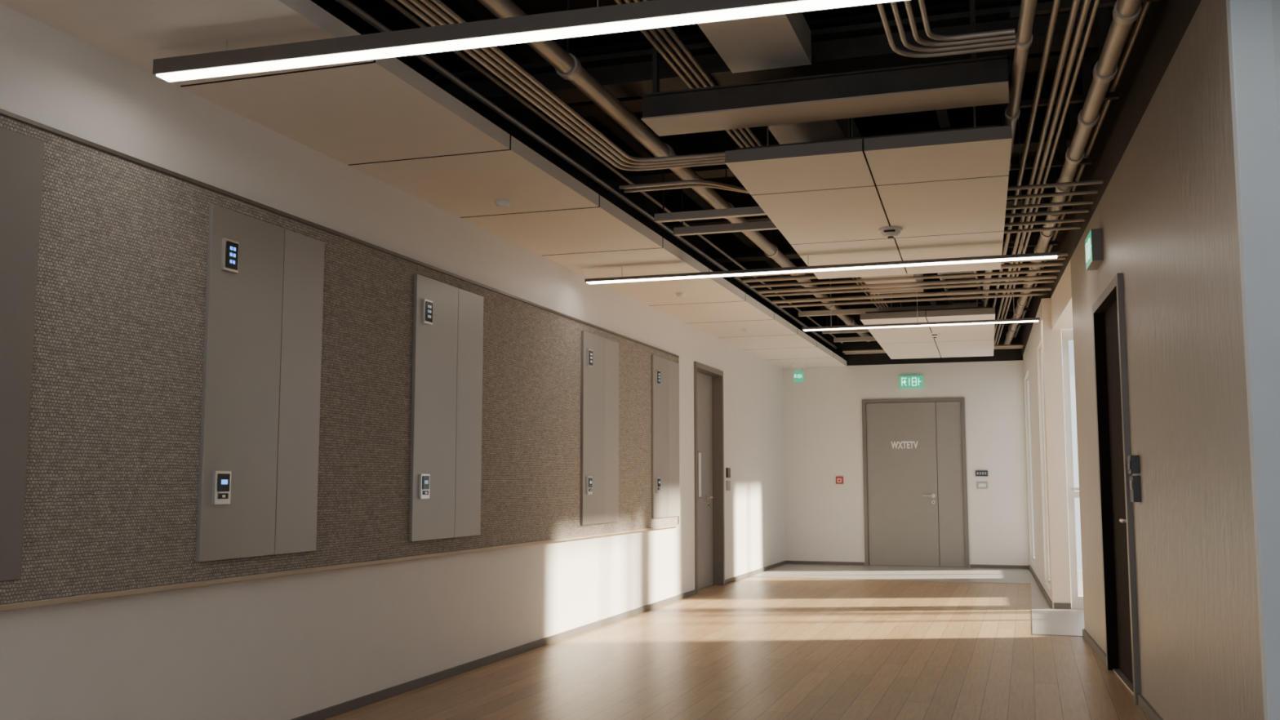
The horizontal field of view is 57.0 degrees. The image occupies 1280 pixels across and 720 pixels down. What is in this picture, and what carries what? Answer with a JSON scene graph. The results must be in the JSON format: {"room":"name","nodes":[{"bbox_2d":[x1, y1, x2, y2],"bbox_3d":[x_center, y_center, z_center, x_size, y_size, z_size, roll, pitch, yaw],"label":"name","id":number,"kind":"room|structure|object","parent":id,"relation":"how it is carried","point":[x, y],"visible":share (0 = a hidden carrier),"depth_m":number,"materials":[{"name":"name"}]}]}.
{"room":"office corridor","nodes":[
{"label":"office corridor","id":0,"kind":"room"},
{"bbox_2d":[0,0,785,719],"bbox_3d":[-1.097,0.022,7.717,0.230,3.852,19.665,-2,-6,18],"label":"wall","id":1,"kind":"structure","parent":0,"point":[286,647],"depth_m":6.05,"materials":[{"name":"white paint"}]},
{"bbox_2d":[0,114,678,604],"bbox_3d":[-1.172,0.311,7.043,0.025,1.656,9.890,-2,-6,18],"label":"wall panel","id":2,"kind":"object","parent":1,"relation":"attached to","point":[112,492],"visible":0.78,"depth_m":4.89,"materials":[{"name":"fabric"}]},
{"bbox_2d":[0,126,44,581],"bbox_3d":[-2.331,-0.080,3.450,0.016,1.530,1.380,-2,-6,18],"label":"wall panel","id":3,"kind":"object","parent":2,"relation":"attached to","point":[21,156],"visible":1,"depth_m":4.03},
{"bbox_2d":[211,471,231,504],"bbox_3d":[-1.776,0.543,5.015,0.022,0.140,0.101,-2,-6,18],"label":"card reader","id":4,"kind":"object","parent":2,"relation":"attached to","point":[221,482],"visible":1,"depth_m":5.00,"materials":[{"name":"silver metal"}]},
{"bbox_2d":[221,237,239,273],"bbox_3d":[-1.776,-0.453,5.119,0.022,0.138,0.097,-2,-6,18],"label":"controller","id":5,"kind":"object","parent":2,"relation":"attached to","point":[230,248],"visible":1,"depth_m":5.10,"materials":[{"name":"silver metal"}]},
{"bbox_2d":[195,204,324,561],"bbox_3d":[-1.700,0.127,5.362,0.021,1.511,0.851,-2,-6,18],"label":"panel","id":6,"kind":"object","parent":2,"relation":"attached to","point":[261,389],"visible":1,"depth_m":5.31,"materials":[{"name":"grey metal"}]},
{"bbox_2d":[418,474,430,498],"bbox_3d":[-1.223,0.718,6.700,0.022,0.140,0.101,-2,-6,18],"label":"card reader","id":7,"kind":"object","parent":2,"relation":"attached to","point":[424,479],"visible":1,"depth_m":6.68,"materials":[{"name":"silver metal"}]},
{"bbox_2d":[422,298,432,324],"bbox_3d":[-1.223,-0.277,6.804,0.022,0.138,0.097,-2,-6,18],"label":"controller","id":8,"kind":"object","parent":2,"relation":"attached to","point":[427,306],"visible":1,"depth_m":6.78,"materials":[{"name":"silver metal"}]},
{"bbox_2d":[408,273,483,542],"bbox_3d":[-1.143,0.303,7.058,0.021,1.511,0.874,-2,-6,18],"label":"panel","id":9,"kind":"object","parent":2,"relation":"attached to","point":[446,432],"visible":1,"depth_m":7.01,"materials":[{"name":"grey metal"}]},
{"bbox_2d":[586,475,592,494],"bbox_3d":[-0.394,0.980,9.223,0.022,0.140,0.101,-2,-6,18],"label":"card reader","id":10,"kind":"object","parent":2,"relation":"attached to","point":[588,479],"visible":1,"depth_m":9.20,"materials":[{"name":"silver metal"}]},
{"bbox_2d":[586,348,592,367],"bbox_3d":[-0.394,-0.015,9.326,0.022,0.138,0.097,-2,-6,18],"label":"controller","id":11,"kind":"object","parent":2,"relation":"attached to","point":[589,352],"visible":1,"depth_m":9.29,"materials":[{"name":"silver metal"}]},
{"bbox_2d":[580,330,618,525],"bbox_3d":[-0.318,0.564,9.570,0.021,1.511,0.851,-2,-6,18],"label":"panel","id":12,"kind":"object","parent":2,"relation":"attached to","point":[599,440],"visible":1,"depth_m":9.53,"materials":[{"name":"grey metal"}]},
{"bbox_2d":[655,477,660,492],"bbox_3d":[0.170,1.159,10.941,0.022,0.140,0.101,-2,-6,18],"label":"card reader","id":13,"kind":"object","parent":2,"relation":"attached to","point":[657,479],"visible":1,"depth_m":10.91,"materials":[{"name":"silver metal"}]},
{"bbox_2d":[651,354,679,518],"bbox_3d":[0.248,0.744,11.293,0.021,1.511,0.862,-2,-6,18],"label":"panel","id":14,"kind":"object","parent":2,"relation":"attached to","point":[665,396],"visible":1,"depth_m":11.23,"materials":[{"name":"grey metal"}]},
{"bbox_2d":[655,369,660,385],"bbox_3d":[0.170,0.164,11.044,0.022,0.138,0.097,-2,-6,18],"label":"controller","id":15,"kind":"object","parent":14,"relation":"attached to","point":[657,371],"visible":1,"depth_m":11.01,"materials":[{"name":"silver metal"}]},
{"bbox_2d":[0,524,679,611],"bbox_3d":[-1.162,1.145,6.965,0.039,0.020,9.913,-2,-6,18],"label":"trim","id":16,"kind":"structure","parent":1,"relation":"attached to","point":[157,588],"depth_m":5.29,"materials":[{"name":"brown wood"}]},
{"bbox_2d":[0,108,679,524],"bbox_3d":[-1.163,0.303,7.053,0.037,1.673,9.913,-2,-6,18],"label":"trim","id":17,"kind":"structure","parent":1,"relation":"attached to","point":[2,112],"depth_m":5.43,"materials":[{"name":"brown metal"}]},
{"bbox_2d":[289,560,786,719],"bbox_3d":[-0.980,1.910,7.482,0.016,0.048,19.665,-2,-6,18],"label":"baseboard","id":18,"kind":"structure","parent":1,"relation":"attached to","point":[337,709],"depth_m":7.36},
{"bbox_2d":[693,361,724,594],"bbox_3d":[0.689,1.282,12.935,0.184,2.426,1.196,-2,-6,18],"label":"door","id":19,"kind":"structure","parent":1,"relation":"in","point":[708,406],"depth_m":13.29,"materials":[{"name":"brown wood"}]},
{"bbox_2d":[725,467,730,490],"bbox_3d":[1.026,1.385,13.701,0.023,0.264,0.138,-2,-6,18],"label":"reader","id":20,"kind":"object","parent":1,"relation":"attached to","point":[727,469],"visible":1,"depth_m":13.65,"materials":[{"name":"black plastic"}]},
{"bbox_2d":[0,0,846,368],"bbox_3d":[-0.548,-0.897,7.632,0.926,0.075,19.665,-2,-6,18],"label":"ceiling soffit","id":21,"kind":"structure","parent":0,"point":[382,119],"depth_m":5.74,"materials":[{"name":"white paint"}]},
{"bbox_2d":[494,199,511,208],"bbox_3d":[-0.805,-0.915,6.928,0.097,0.034,0.097,-2,-6,18],"label":"smoke detector","id":22,"kind":"object","parent":21,"relation":"attached to","point":[501,203],"visible":1,"depth_m":6.90,"materials":[{"name":"white plastic"}]},
{"bbox_2d":[675,292,686,297],"bbox_3d":[0.357,-0.566,10.280,0.097,0.034,0.097,-2,-6,18],"label":"smoke detector","id":23,"kind":"object","parent":21,"relation":"attached to","point":[677,294],"visible":1,"depth_m":10.25,"materials":[{"name":"white plastic"}]},
{"bbox_2d":[742,328,751,332],"bbox_3d":[1.143,-0.318,12.672,0.097,0.034,0.097,-2,-6,18],"label":"smoke detector","id":24,"kind":"object","parent":21,"relation":"attached to","point":[744,330],"visible":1,"depth_m":12.64,"materials":[{"name":"white plastic"}]},
{"bbox_2d":[791,364,805,382],"bbox_3d":[2.218,0.183,16.488,0.184,0.242,0.092,-2,-6,18],"label":"exit sign","id":25,"kind":"object","parent":21,"relation":"hanging from","point":[798,374],"visible":1,"depth_m":16.46,"materials":[{"name":"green plastic"}]},
{"bbox_2d":[324,577,1150,719],"bbox_3d":[0.812,1.788,5.629,5.037,0.092,17.250,-2,-6,18],"label":"floor","id":26,"kind":"structure","parent":0,"point":[747,648],"depth_m":7.26,"materials":[{"name":"brown wood"}]},
{"bbox_2d":[1226,0,1279,719],"bbox_3d":[1.662,-0.045,2.349,0.243,2.875,2.714,-2,-6,15],"label":"partition panel","id":27,"kind":"object","parent":26,"relation":"on","point":[1253,26],"visible":1,"depth_m":3.66,"materials":[{"name":"paint"}]},
{"bbox_2d":[393,0,1082,288],"bbox_3d":[1.032,-2.010,7.351,4.634,0.115,19.895,-2,-6,18],"label":"ceiling","id":28,"kind":"structure","parent":0,"point":[528,6],"depth_m":7.08,"materials":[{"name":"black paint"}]},
{"bbox_2d":[152,0,906,82],"bbox_3d":[-0.143,-1.703,4.056,3.501,1.179,0.083,-2,-6,16],"label":"linear pendant light","id":29,"kind":"object","parent":28,"relation":"hanging from","point":[654,14],"visible":1,"depth_m":4.08,"materials":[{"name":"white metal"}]},
{"bbox_2d":[477,0,870,342],"bbox_3d":[0.202,-1.567,7.486,0.117,0.738,19.492,-2,-6,18],"label":"pipe","id":30,"kind":"object","parent":28,"relation":"hanging from","point":[566,65],"visible":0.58,"depth_m":6.51,"materials":[{"name":"metal"}]},
{"bbox_2d":[435,0,1136,310],"bbox_3d":[1.047,-1.697,7.191,3.983,0.540,19.665,-2,-6,18],"label":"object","id":31,"kind":"structure","parent":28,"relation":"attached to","point":[857,42],"depth_m":6.82,"materials":[{"name":"grey metal"}]},
{"bbox_2d":[697,12,923,294],"bbox_3d":[1.472,-1.409,8.402,0.506,0.862,6.704,-2,-6,18],"label":"ventilation duct","id":32,"kind":"object","parent":28,"relation":"hanging from","point":[782,40],"visible":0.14,"depth_m":5.72,"materials":[{"name":"grey metal"}]},
{"bbox_2d":[654,133,977,342],"bbox_3d":[2.285,-1.050,11.519,2.013,0.932,7.929,-2,-6,18],"label":"channel","id":33,"kind":"object","parent":28,"relation":"attached to","point":[682,216],"visible":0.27,"depth_m":8.38,"materials":[{"name":"metal"}]},
{"bbox_2d":[335,0,889,348],"bbox_3d":[0.413,-1.232,7.382,1.396,0.323,19.492,-2,-6,18],"label":"bundle","id":34,"kind":"object","parent":33,"relation":"on","point":[635,163],"visible":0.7,"depth_m":6.14,"materials":[{"name":"metal"}]},
{"bbox_2d":[584,118,1058,284],"bbox_3d":[1.218,-1.229,8.607,3.427,1.179,0.083,-2,-6,18],"label":"linear pendant light","id":35,"kind":"object","parent":28,"relation":"hanging from","point":[1023,256],"visible":0.85,"depth_m":8.45,"materials":[{"name":"dark painted metal"},{"name":"glowing white diffuser"}]},
{"bbox_2d":[640,0,1008,136],"bbox_3d":[0.878,-1.658,5.759,1.737,0.914,0.299,-2,-6,18],"label":"ceiling baffle","id":36,"kind":"structure","parent":28,"relation":"hanging from","point":[975,81],"depth_m":5.63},
{"bbox_2d":[724,106,1012,279],"bbox_3d":[1.618,-1.386,7.677,1.544,1.058,3.643,-2,-6,18],"label":"cloud","id":37,"kind":"object","parent":28,"relation":"hanging from","point":[946,190],"depth_m":6.77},
{"bbox_2d":[879,226,902,238],"bbox_3d":[1.631,-0.825,7.675,0.150,0.060,0.150,-2,-6,18],"label":"smoke detector","id":38,"kind":"object","parent":37,"relation":"attached to","point":[889,232],"visible":1,"depth_m":7.63,"materials":[{"name":"white plastic"}]},
{"bbox_2d":[801,238,1039,331],"bbox_3d":[2.719,-0.917,11.609,2.266,1.179,0.083,-2,-6,18],"label":"linear pendant light","id":39,"kind":"object","parent":28,"relation":"hanging from","point":[1014,320],"visible":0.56,"depth_m":11.50,"materials":[{"name":"dark painted metal"},{"name":"glowing white diffuser"}]},
{"bbox_2d":[859,287,995,359],"bbox_3d":[3.423,-0.756,13.733,1.434,1.058,4.011,-2,-6,18],"label":"cloud","id":40,"kind":"object","parent":28,"relation":"hanging from","point":[975,340],"depth_m":13.07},
{"bbox_2d":[928,333,940,337],"bbox_3d":[3.268,-0.269,13.064,0.121,0.050,0.121,-2,-6,18],"label":"smoke detector","id":41,"kind":"object","parent":40,"relation":"attached to","point":[932,335],"visible":1,"depth_m":13.03,"materials":[{"name":"white plastic"}]},
{"bbox_2d":[937,271,990,307],"bbox_3d":[3.528,-0.992,12.750,0.340,0.794,7.015,-2,-6,18],"label":"cable tray","id":42,"kind":"object","parent":28,"relation":"hanging from","point":[951,301],"visible":0.1,"depth_m":11.89,"materials":[{"name":"metal"}]},
{"bbox_2d":[977,0,1037,306],"bbox_3d":[2.113,-1.562,6.858,0.076,0.877,19.522,-2,-6,15],"label":"pipe","id":43,"kind":"object","parent":28,"relation":"hanging from","point":[1024,37],"visible":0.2,"depth_m":5.30,"materials":[{"name":"metal"}]},
{"bbox_2d":[876,0,1015,57],"bbox_3d":[0.133,-1.708,1.369,0.506,0.023,7.854,-2,-6,18],"label":"conduit","id":44,"kind":"object","parent":43,"relation":"attached to","point":[1003,39],"visible":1,"depth_m":4.92,"materials":[{"name":"metal"}]},
{"bbox_2d":[980,0,1159,345],"bbox_3d":[2.332,-1.229,6.747,0.576,0.143,19.542,-2,-6,15],"label":"conduit","id":45,"kind":"object","parent":28,"relation":"hanging from","point":[1073,6],"visible":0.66,"depth_m":5.99,"materials":[{"name":"metal"}]},
{"bbox_2d":[1003,0,1142,344],"bbox_3d":[2.474,-1.568,6.740,0.099,0.890,19.522,-2,-6,15],"label":"pipe","id":46,"kind":"object","parent":28,"relation":"hanging from","point":[1113,39],"visible":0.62,"depth_m":6.21,"materials":[{"name":"metal"}]},
{"bbox_2d":[782,297,1030,567],"bbox_3d":[3.730,0.942,16.557,3.887,3.852,0.230,-2,-6,18],"label":"wall","id":47,"kind":"structure","parent":0,"point":[823,441],"depth_m":16.57,"materials":[{"name":"white paint"}]},
{"bbox_2d":[835,476,843,484],"bbox_3d":[2.815,1.697,16.642,0.104,0.104,0.030,-2,-6,18],"label":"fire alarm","id":48,"kind":"object","parent":47,"relation":"attached to","point":[839,480],"visible":1,"depth_m":16.63,"materials":[{"name":"red plastic"}]},
{"bbox_2d":[786,560,1028,568],"bbox_3d":[3.644,2.821,16.259,3.296,0.044,0.016,-2,-6,18],"label":"baseboard","id":49,"kind":"structure","parent":47,"relation":"attached to","point":[974,566],"depth_m":16.46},
{"bbox_2d":[899,375,923,388],"bbox_3d":[3.784,0.305,16.457,0.310,0.167,0.051,-2,-6,18],"label":"exit sign","id":50,"kind":"object","parent":47,"relation":"attached to","point":[906,381],"visible":1,"depth_m":16.44,"materials":[{"name":"teal plastic"}]},
{"bbox_2d":[862,397,969,567],"bbox_3d":[3.810,1.693,16.353,1.403,2.317,0.188,-2,-6,18],"label":"door","id":51,"kind":"structure","parent":47,"relation":"in","point":[915,478],"depth_m":16.33,"materials":[{"name":"grey metal"}]},
{"bbox_2d":[975,470,987,488],"bbox_3d":[4.652,1.626,16.048,0.161,0.247,0.025,-2,-6,18],"label":"reader","id":52,"kind":"object","parent":47,"relation":"attached to","point":[980,485],"visible":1,"depth_m":16.04,"materials":[{"name":"black plastic"}]},
{"bbox_2d":[747,564,1084,636],"bbox_3d":[3.151,2.531,12.787,5.060,0.097,7.406,-2,-6,18],"label":"floor","id":53,"kind":"structure","parent":0,"point":[1046,620],"depth_m":14.39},
{"bbox_2d":[1022,297,1071,608],"bbox_3d":[4.574,1.106,13.404,0.345,2.875,5.175,-2,-6,18],"label":"wall","id":54,"kind":"structure","parent":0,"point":[1042,335],"depth_m":11.04,"materials":[{"name":"white paint"}]},
{"bbox_2d":[1020,0,1264,719],"bbox_3d":[2.761,-0.108,6.463,0.230,3.852,19.707,-2,-6,15],"label":"wall","id":55,"kind":"structure","parent":0,"point":[1164,206],"depth_m":4.90,"materials":[{"name":"paint"}]},
{"bbox_2d":[735,179,1102,354],"bbox_3d":[2.807,-0.582,11.728,2.844,0.044,8.996,-2,-6,18],"label":"conduit","id":56,"kind":"object","parent":55,"relation":"attached to","point":[1062,255],"visible":0.75,"depth_m":10.57,"materials":[{"name":"metal"}]},
{"bbox_2d":[1026,377,1035,561],"bbox_3d":[5.046,1.380,15.046,0.080,2.392,1.499,-2,-6,16],"label":"window","id":57,"kind":"structure","parent":55,"relation":"in","point":[1028,387],"depth_m":15.73,"materials":[{"name":"clear glass"}]},
{"bbox_2d":[1040,347,1049,583],"bbox_3d":[4.072,1.030,11.680,0.080,2.392,0.946,-2,-6,16],"label":"window","id":58,"kind":"structure","parent":55,"relation":"in","point":[1041,348],"depth_m":12.10,"materials":[{"name":"clear glass"}]},
{"bbox_2d":[1053,602,1071,608],"bbox_3d":[3.861,2.246,10.774,0.150,0.053,0.017,-2,-6,18],"label":"baseboard","id":59,"kind":"structure","parent":55,"relation":"attached to","point":[1056,605],"depth_m":10.77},
{"bbox_2d":[1061,328,1084,608],"bbox_3d":[4.241,0.987,10.820,0.615,2.576,0.172,-2,-6,18],"label":"door","id":60,"kind":"structure","parent":55,"relation":"in","point":[1067,335],"depth_m":10.91,"materials":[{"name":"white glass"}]},
{"bbox_2d":[1084,228,1103,270],"bbox_3d":[2.828,-0.686,7.353,0.068,0.196,0.349,-2,-6,15],"label":"exit sign","id":61,"kind":"object","parent":55,"relation":"attached to","point":[1094,240],"visible":1,"depth_m":7.20,"materials":[{"name":"teal"}]},
{"bbox_2d":[1028,564,1163,719],"bbox_3d":[3.507,2.132,9.653,0.106,0.058,12.710,-2,-6,15],"label":"baseboard","id":62,"kind":"structure","parent":55,"relation":"attached to","point":[1144,705],"depth_m":7.77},
{"bbox_2d":[1092,272,1141,704],"bbox_3d":[2.801,0.722,6.832,0.158,2.277,1.240,-2,-6,15],"label":"door","id":63,"kind":"structure","parent":55,"relation":"in","point":[1117,541],"depth_m":7.11,"materials":[{"name":"black wood"}]},
{"bbox_2d":[1127,455,1141,502],"bbox_3d":[2.524,0.607,6.029,0.044,0.236,0.117,-2,-6,15],"label":"reader","id":64,"kind":"object","parent":55,"relation":"attached to","point":[1133,461],"visible":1,"depth_m":5.98,"materials":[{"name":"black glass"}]}
]}

